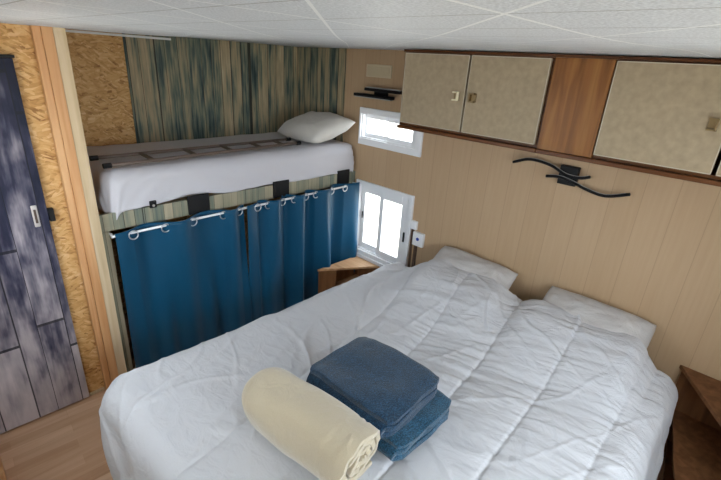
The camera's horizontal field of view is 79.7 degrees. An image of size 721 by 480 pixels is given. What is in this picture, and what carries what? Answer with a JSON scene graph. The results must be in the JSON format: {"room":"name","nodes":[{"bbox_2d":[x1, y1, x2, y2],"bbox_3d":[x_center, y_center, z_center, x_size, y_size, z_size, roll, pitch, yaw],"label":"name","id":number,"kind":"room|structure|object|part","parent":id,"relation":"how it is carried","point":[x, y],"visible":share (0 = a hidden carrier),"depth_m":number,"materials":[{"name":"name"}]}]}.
{"room":"camper bedroom","nodes":[
{"label":"camper bedroom","id":0,"kind":"room"},
{"bbox_2d":[0,23,104,395],"bbox_3d":[-1.695,-0.008,2.081,0.042,2.120,0.630,23,29,39],"label":"wall","id":1,"kind":"structure","parent":0,"point":[15,39],"depth_m":2.13,"materials":[{"name":"beige wood"}]},
{"bbox_2d":[0,54,88,433],"bbox_3d":[-1.722,0.117,2.067,0.036,1.873,0.505,23,29,39],"label":"door","id":2,"kind":"structure","parent":1,"relation":"in","point":[42,372],"depth_m":2.18,"materials":[{"name":"grey wood"}]},
{"bbox_3d":[-1.676,-0.741,1.711,0.026,0.012,0.487,23,29,39],"label":"rail","id":3,"kind":"part","parent":2,"relation":"part of","materials":[{"name":"black metal"}]},
{"bbox_3d":[-1.579,-0.115,2.098,0.006,0.110,0.024,23,29,39],"label":"handle","id":4,"kind":"part","parent":2,"relation":"part of","materials":[{"name":"grey metal"}]},
{"bbox_2d":[66,29,295,312],"bbox_3d":[-1.333,-0.577,3.525,0.060,2.120,2.090,23,29,39],"label":"wall","id":5,"kind":"structure","parent":0,"point":[98,62],"depth_m":2.87,"materials":[{"name":"beige wood"}]},
{"bbox_2d":[65,29,170,39],"bbox_3d":[-1.617,-1.328,2.787,0.014,0.014,0.784,23,29,39],"label":"trim","id":6,"kind":"structure","parent":5,"relation":"attached to","point":[66,30],"depth_m":2.80,"materials":[{"name":"white"}]},
{"bbox_2d":[122,33,295,142],"bbox_3d":[-1.094,-1.089,3.492,0.008,1.120,1.426,23,29,39],"label":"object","id":7,"kind":"structure","parent":5,"relation":"attached to","point":[181,88],"depth_m":3.34,"materials":[{"name":"multicoloured fabric"}]},
{"bbox_2d":[0,312,664,479],"bbox_3d":[-0.245,1.108,2.463,3.980,0.060,2.780,23,29,39],"label":"floor","id":8,"kind":"structure","parent":0,"point":[65,443],"depth_m":2.25,"materials":[{"name":"brown wood"}]},
{"bbox_2d":[29,25,126,389],"bbox_3d":[-1.449,-0.030,2.293,0.046,2.030,0.126,23,29,39],"label":"timber post","id":9,"kind":"object","parent":8,"relation":"on","point":[50,44],"visible":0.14,"depth_m":2.18,"materials":[{"name":"brown wood"}]},
{"bbox_2d":[97,169,354,371],"bbox_3d":[-1.035,0.017,3.424,0.814,1.135,1.957,23,29,39],"label":"bunk bed","id":10,"kind":"object","parent":8,"relation":"on","point":[194,204],"visible":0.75,"depth_m":2.67,"materials":[{"name":"brown wood"}]},
{"bbox_2d":[86,132,353,230],"bbox_3d":[-0.988,-0.537,3.214,0.825,0.339,1.917,23,29,39],"label":"mattress","id":11,"kind":"object","parent":10,"relation":"on","point":[119,189],"visible":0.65,"depth_m":2.80,"materials":[{"name":"grey fabric"}]},
{"bbox_2d":[89,137,300,168],"bbox_3d":[-0.967,-0.598,2.865,0.252,0.028,1.428,22,29,38],"label":"ladder","id":12,"kind":"object","parent":11,"relation":"on","point":[145,154],"visible":1,"depth_m":2.74,"materials":[{"name":"grey metal"}]},
{"bbox_3d":[-1.046,-0.632,2.936,0.021,0.020,1.398,22,29,38],"label":"rail","id":13,"kind":"part","parent":12,"relation":"part of","materials":[{"name":"grey metal"}]},
{"bbox_3d":[-0.918,-0.569,2.802,0.021,0.020,1.371,21,28,36],"label":"rail","id":14,"kind":"part","parent":12,"relation":"part of","materials":[{"name":"grey metal"}]},
{"bbox_2d":[277,111,355,142],"bbox_3d":[-0.369,-0.920,3.510,0.412,0.235,0.567,-14,28,-37],"label":"pillow","id":15,"kind":"object","parent":11,"relation":"on","point":[312,127],"visible":0.99,"depth_m":3.34,"materials":[{"name":"grey fabric"}]},
{"bbox_3d":[-0.736,-0.314,3.004,0.020,0.100,1.951,23,29,39],"label":"rail","id":16,"kind":"part","parent":10,"relation":"part of","materials":[{"name":"beige wood"}]},
{"bbox_2d":[109,182,355,237],"bbox_3d":[-0.706,-0.251,3.003,0.060,0.033,1.903,23,29,39],"label":"curtain rod","id":17,"kind":"object","parent":10,"relation":"attached to","point":[289,198],"visible":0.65,"depth_m":2.72,"materials":[{"name":"white metal"}]},
{"bbox_2d":[115,204,251,367],"bbox_3d":[-1.090,0.310,2.807,0.087,0.975,0.814,23,29,39],"label":"curtain","id":18,"kind":"object","parent":17,"relation":"hanging from","point":[186,285],"visible":0.94,"depth_m":2.77,"materials":[{"name":"blue fabric"}]},
{"bbox_2d":[247,182,359,320],"bbox_3d":[-0.426,0.088,3.438,0.134,0.985,1.068,23,29,39],"label":"curtain","id":19,"kind":"object","parent":17,"relation":"hanging from","point":[292,239],"visible":0.88,"depth_m":3.36,"materials":[{"name":"blue fabric"}]},
{"bbox_2d":[318,256,379,293],"bbox_3d":[-0.104,0.396,3.674,0.275,0.355,0.455,23,29,39],"label":"corner shelf","id":20,"kind":"object","parent":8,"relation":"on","point":[341,272],"visible":0.61,"depth_m":3.66,"materials":[{"name":"brown wood"}]},
{"bbox_3d":[-0.281,0.410,3.637,0.155,0.336,0.016,-4,24,-19],"label":"panel","id":21,"kind":"part","parent":20,"relation":"part of","materials":[{"name":"brown wood"}]},
{"bbox_3d":[-0.183,0.361,3.771,0.016,0.336,0.419,23,29,39],"label":"panel","id":22,"kind":"part","parent":20,"relation":"part of","materials":[{"name":"brown wood"}]},
{"bbox_3d":[-0.100,0.395,3.693,0.256,0.018,0.423,23,29,39],"label":"shelf","id":23,"kind":"part","parent":20,"relation":"part of","materials":[{"name":"brown wood"}]},
{"bbox_3d":[0.050,0.354,3.824,0.235,0.336,0.018,23,29,39],"label":"panel","id":24,"kind":"part","parent":20,"relation":"part of","materials":[{"name":"brown wood"}]},
{"bbox_2d":[663,365,720,479],"bbox_3d":[1.532,1.115,1.884,0.555,0.575,0.946,23,29,39],"label":"nightstand","id":25,"kind":"object","parent":8,"relation":"on","point":[692,448],"visible":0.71,"depth_m":2.14,"materials":[{"name":"brown wood"}]},
{"bbox_3d":[1.534,1.290,1.928,0.460,0.018,0.926,23,29,39],"label":"shelf","id":26,"kind":"part","parent":25,"relation":"part of","materials":[{"name":"brown wood"}]},
{"bbox_3d":[1.546,1.098,1.871,0.490,0.018,0.896,23,29,39],"label":"shelf","id":27,"kind":"part","parent":25,"relation":"part of","materials":[{"name":"brown wood"}]},
{"bbox_3d":[0.295,1.033,2.307,1.620,0.260,2.040,23,29,39],"label":"bed base","id":28,"kind":"object","parent":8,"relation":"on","visible":0},
{"bbox_3d":[0.310,0.801,2.212,1.620,0.238,2.040,23,29,39],"label":"mattress","id":29,"kind":"object","parent":28,"relation":"on","visible":0},
{"bbox_2d":[99,258,677,479],"bbox_3d":[0.157,0.843,2.078,1.989,0.718,2.096,23,29,39],"label":"duvet","id":30,"kind":"object","parent":29,"relation":"on","point":[536,391],"visible":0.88,"depth_m":1.97,"materials":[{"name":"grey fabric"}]},
{"bbox_2d":[242,367,379,479],"bbox_3d":[-0.216,0.668,1.598,0.579,0.224,0.249,19,27,33],"label":"blanket","id":31,"kind":"object","parent":30,"relation":"on","point":[307,424],"visible":1,"depth_m":1.49,"materials":[{"name":"beige fabric"}]},
{"bbox_2d":[377,389,450,460],"bbox_3d":[0.098,0.676,1.824,0.467,0.091,0.406,23,29,38],"label":"towel","id":32,"kind":"object","parent":30,"relation":"on","point":[423,425],"visible":0.23,"depth_m":1.66,"materials":[{"name":"blue fabric"}]},
{"bbox_2d":[306,337,439,437],"bbox_3d":[0.055,0.587,1.812,0.449,0.095,0.409,21,28,37],"label":"towel","id":33,"kind":"object","parent":32,"relation":"on","point":[380,383],"visible":0.98,"depth_m":1.75,"materials":[{"name":"blue fabric"}]},
{"bbox_2d":[433,246,517,289],"bbox_3d":[0.699,0.257,2.884,0.344,0.269,0.579,-17,30,-41],"label":"pillow","id":34,"kind":"object","parent":29,"relation":"on","point":[460,259],"visible":0.3,"depth_m":2.81,"materials":[{"name":"grey fabric"}]},
{"bbox_2d":[543,286,656,348],"bbox_3d":[1.253,0.494,2.389,0.341,0.272,0.569,-18,30,-42],"label":"pillow","id":35,"kind":"object","parent":29,"relation":"on","point":[592,312],"visible":0.35,"depth_m":2.33,"materials":[{"name":"grey fabric"}]},
{"bbox_2d":[0,0,720,58],"bbox_3d":[-0.123,-0.812,1.676,3.860,0.082,2.660,23,29,39],"label":"ceiling","id":36,"kind":"structure","parent":0,"point":[632,28],"depth_m":0.77,"materials":[{"name":"tile"}]},
{"bbox_2d":[296,49,720,385],"bbox_3d":[0.772,-0.214,2.968,3.860,2.120,0.060,23,29,39],"label":"wall","id":37,"kind":"structure","parent":0,"point":[652,254],"depth_m":2.51,"materials":[{"name":"beige wood"}]},
{"bbox_2d":[296,47,346,141],"bbox_3d":[-0.367,-1.159,3.776,0.640,1.120,0.008,23,29,39],"label":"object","id":38,"kind":"structure","parent":37,"relation":"attached to","point":[320,72],"depth_m":3.67,"materials":[{"name":"multicoloured fabric"}]},
{"bbox_2d":[354,87,401,100],"bbox_3d":[0.139,-1.093,3.221,0.467,0.080,0.078,23,29,39],"label":"wall lamp","id":39,"kind":"object","parent":37,"relation":"attached to","point":[379,93],"visible":0.93,"depth_m":3.19,"materials":[{"name":"black metal"}]},
{"bbox_2d":[356,96,392,100],"bbox_3d":[0.096,-1.068,3.251,0.362,0.006,0.038,23,29,39],"label":"diffuser","id":40,"kind":"object","parent":39,"relation":"attached to","point":[387,98],"depth_m":3.17,"materials":[{"name":"grey"}]},
{"bbox_3d":[0.155,-1.100,3.238,0.120,0.070,0.030,23,29,39],"label":"wall plate","id":41,"kind":"part","parent":39,"relation":"part of","materials":[{"name":"black metal"}]},
{"bbox_2d":[366,87,401,90],"bbox_3d":[0.170,-1.107,3.161,0.335,0.006,0.038,23,29,39],"label":"diffuser","id":42,"kind":"object","parent":39,"relation":"attached to","point":[367,88],"depth_m":3.17,"materials":[{"name":"grey metal"}]},
{"bbox_2d":[366,64,391,78],"bbox_3d":[0.136,-1.258,3.216,0.252,0.090,0.014,23,29,39],"label":"air vent","id":43,"kind":"object","parent":37,"relation":"in","point":[373,70],"visible":1,"depth_m":3.21,"materials":[{"name":"beige plastic"}]},
{"bbox_2d":[356,179,414,266],"bbox_3d":[0.184,-0.113,3.588,0.610,0.683,0.095,23,29,39],"label":"window","id":44,"kind":"structure","parent":37,"relation":"in","point":[406,200],"depth_m":3.57,"materials":[{"name":"white plastic"}]},
{"bbox_3d":[0.137,0.198,3.685,0.600,0.030,0.016,23,29,39],"label":"sill","id":45,"kind":"part","parent":44,"relation":"part of","materials":[{"name":"white plastic"}]},
{"bbox_3d":[0.100,-0.180,3.692,0.262,0.574,0.022,23,29,39],"label":"sash","id":46,"kind":"part","parent":44,"relation":"part of","materials":[{"name":"white plastic"}]},
{"bbox_3d":[0.264,-0.097,3.514,0.307,0.574,0.022,23,29,39],"label":"sash","id":47,"kind":"part","parent":44,"relation":"part of","materials":[{"name":"white plastic"}]},
{"bbox_2d":[358,107,423,156],"bbox_3d":[0.239,-0.835,3.296,0.632,0.285,0.078,23,29,39],"label":"window","id":48,"kind":"structure","parent":37,"relation":"in","point":[366,138],"depth_m":3.31,"materials":[{"name":"white plastic"}]},
{"bbox_3d":[0.147,-0.890,3.410,0.272,0.174,0.022,23,29,39],"label":"sash","id":49,"kind":"part","parent":48,"relation":"part of","materials":[{"name":"white plastic"}]},
{"bbox_3d":[0.318,-0.804,3.227,0.287,0.174,0.022,23,29,39],"label":"sash","id":50,"kind":"part","parent":48,"relation":"part of","materials":[{"name":"white plastic"}]},
{"bbox_2d":[408,229,416,266],"bbox_3d":[0.400,0.282,3.469,0.062,0.780,0.016,23,29,39],"label":"cable cover","id":51,"kind":"object","parent":37,"relation":"attached to","point":[412,231],"visible":0.36,"depth_m":3.39,"materials":[{"name":"brown plastic"}]},
{"bbox_2d":[410,220,417,229],"bbox_3d":[0.413,-0.115,3.314,0.055,0.068,0.022,23,29,39],"label":"junction box","id":52,"kind":"object","parent":37,"relation":"attached to","point":[414,224],"visible":1,"depth_m":3.30,"materials":[{"name":"white plastic"}]},
{"bbox_2d":[412,231,424,247],"bbox_3d":[0.444,-0.005,3.312,0.098,0.110,0.034,23,29,39],"label":"wall socket","id":53,"kind":"object","parent":37,"relation":"attached to","point":[418,239],"visible":1,"depth_m":3.29,"materials":[{"name":"white plastic"}]},
{"bbox_2d":[397,49,555,152],"bbox_3d":[0.689,-0.840,2.523,0.924,0.466,0.366,23,29,39],"label":"upper cabinet","id":54,"kind":"object","parent":37,"relation":"attached to","point":[491,98],"visible":0.98,"depth_m":2.36,"materials":[{"name":"brown wood"}]},
{"bbox_3d":[0.430,-0.883,2.563,0.448,0.408,0.018,23,29,39],"label":"door","id":55,"kind":"part","parent":54,"relation":"part of","materials":[{"name":"beige laminate"}]},
{"bbox_3d":[0.535,-0.812,2.436,0.034,0.050,0.020,23,29,39],"label":"handle","id":56,"kind":"part","parent":54,"relation":"part of","materials":[{"name":"gold metal"}]},
{"bbox_3d":[0.579,-0.602,2.514,0.924,0.021,0.045,23,29,39],"label":"rail","id":57,"kind":"part","parent":54,"relation":"part of","materials":[{"name":"brown wood"}]},
{"bbox_3d":[0.611,-0.780,2.369,0.034,0.050,0.020,23,29,39],"label":"handle","id":58,"kind":"part","parent":54,"relation":"part of","materials":[{"name":"gold metal"}]},
{"bbox_3d":[0.622,-0.783,2.378,0.032,0.046,0.008,23,29,39],"label":"handle","id":59,"kind":"part","parent":54,"relation":"part of","materials":[{"name":"gold metal"}]},
{"bbox_3d":[0.601,-1.015,2.340,0.924,0.013,0.020,23,29,39],"label":"rail","id":60,"kind":"part","parent":54,"relation":"part of","materials":[{"name":"brown wood"}]},
{"bbox_3d":[0.752,-0.745,2.276,0.434,0.408,0.018,23,29,39],"label":"door","id":61,"kind":"part","parent":54,"relation":"part of","materials":[{"name":"beige laminate"}]},
{"bbox_2d":[512,157,630,197],"bbox_3d":[1.165,-0.358,2.422,0.655,0.134,0.059,23,29,39],"label":"wall lamp","id":62,"kind":"object","parent":37,"relation":"attached to","point":[568,175],"visible":1,"depth_m":2.40,"materials":[{"name":"black metal"}]},
{"bbox_2d":[517,157,588,176],"bbox_3d":[1.085,-0.419,2.458,0.420,0.058,0.006,23,29,39],"label":"diffuser","id":63,"kind":"object","parent":62,"relation":"attached to","point":[564,171],"depth_m":2.43,"materials":[{"name":"grey"}]},
{"bbox_3d":[1.173,-0.363,2.430,0.100,0.106,0.035,23,29,39],"label":"wall plate","id":64,"kind":"part","parent":62,"relation":"part of","materials":[{"name":"black metal"}]},
{"bbox_2d":[548,174,624,194],"bbox_3d":[1.223,-0.297,2.355,0.407,0.055,0.006,23,29,39],"label":"diffuser","id":65,"kind":"object","parent":62,"relation":"attached to","point":[565,179],"depth_m":2.39,"materials":[{"name":"grey plastic"}]},
{"bbox_2d":[535,54,720,186],"bbox_3d":[1.522,-0.482,1.781,1.414,0.466,0.366,23,29,39],"label":"upper cabinet","id":66,"kind":"object","parent":37,"relation":"attached to","point":[659,116],"visible":1,"depth_m":1.87,"materials":[{"name":"brown wood"}]},
{"bbox_3d":[1.013,-0.628,2.046,0.262,0.430,0.018,23,29,39],"label":"panel","id":67,"kind":"part","parent":66,"relation":"part of","materials":[{"name":"brown wood"}]},
{"bbox_3d":[1.411,-0.244,1.772,1.414,0.021,0.045,23,29,39],"label":"rail","id":68,"kind":"part","parent":66,"relation":"part of","materials":[{"name":"brown wood"}]},
{"bbox_3d":[1.433,-0.658,1.598,1.414,0.013,0.020,23,29,39],"label":"rail","id":69,"kind":"part","parent":66,"relation":"part of","materials":[{"name":"brown wood"}]},
{"bbox_3d":[1.271,-0.522,1.813,0.450,0.408,0.018,23,29,39],"label":"door","id":70,"kind":"part","parent":66,"relation":"part of","materials":[{"name":"beige laminate"}]},
{"bbox_3d":[1.386,-0.455,1.697,0.032,0.046,0.008,23,29,39],"label":"handle","id":71,"kind":"part","parent":66,"relation":"part of","materials":[{"name":"gold metal"}]},
{"bbox_3d":[1.377,-0.451,1.686,0.034,0.050,0.020,23,29,39],"label":"handle","id":72,"kind":"part","parent":66,"relation":"part of","materials":[{"name":"gold metal"}]},
{"bbox_3d":[-0.857,0.536,0.886,3.080,2.120,0.060,23,29,39],"label":"wall","id":73,"kind":"structure","parent":0,"visible":0},
{"bbox_2d":[0,456,6,479],"bbox_3d":[-0.881,1.462,1.304,2.960,0.090,0.040,23,29,39],"label":"baseboard","id":74,"kind":"structure","parent":73,"relation":"attached to","point":[3,476],"depth_m":2.00,"materials":[{"name":"brown wood"}]},
{"label":"outside","id":75,"kind":"structure","parent":0,"visible":0},
{"bbox_2d":[364,118,412,256],"bbox_3d":[1.405,1.101,4.201,28.000,0.070,30.000,23,29,39],"label":"sky","id":76,"kind":"structure","parent":75,"point":[393,210],"depth_m":7.73,"materials":[{"name":"white"}]}
]}

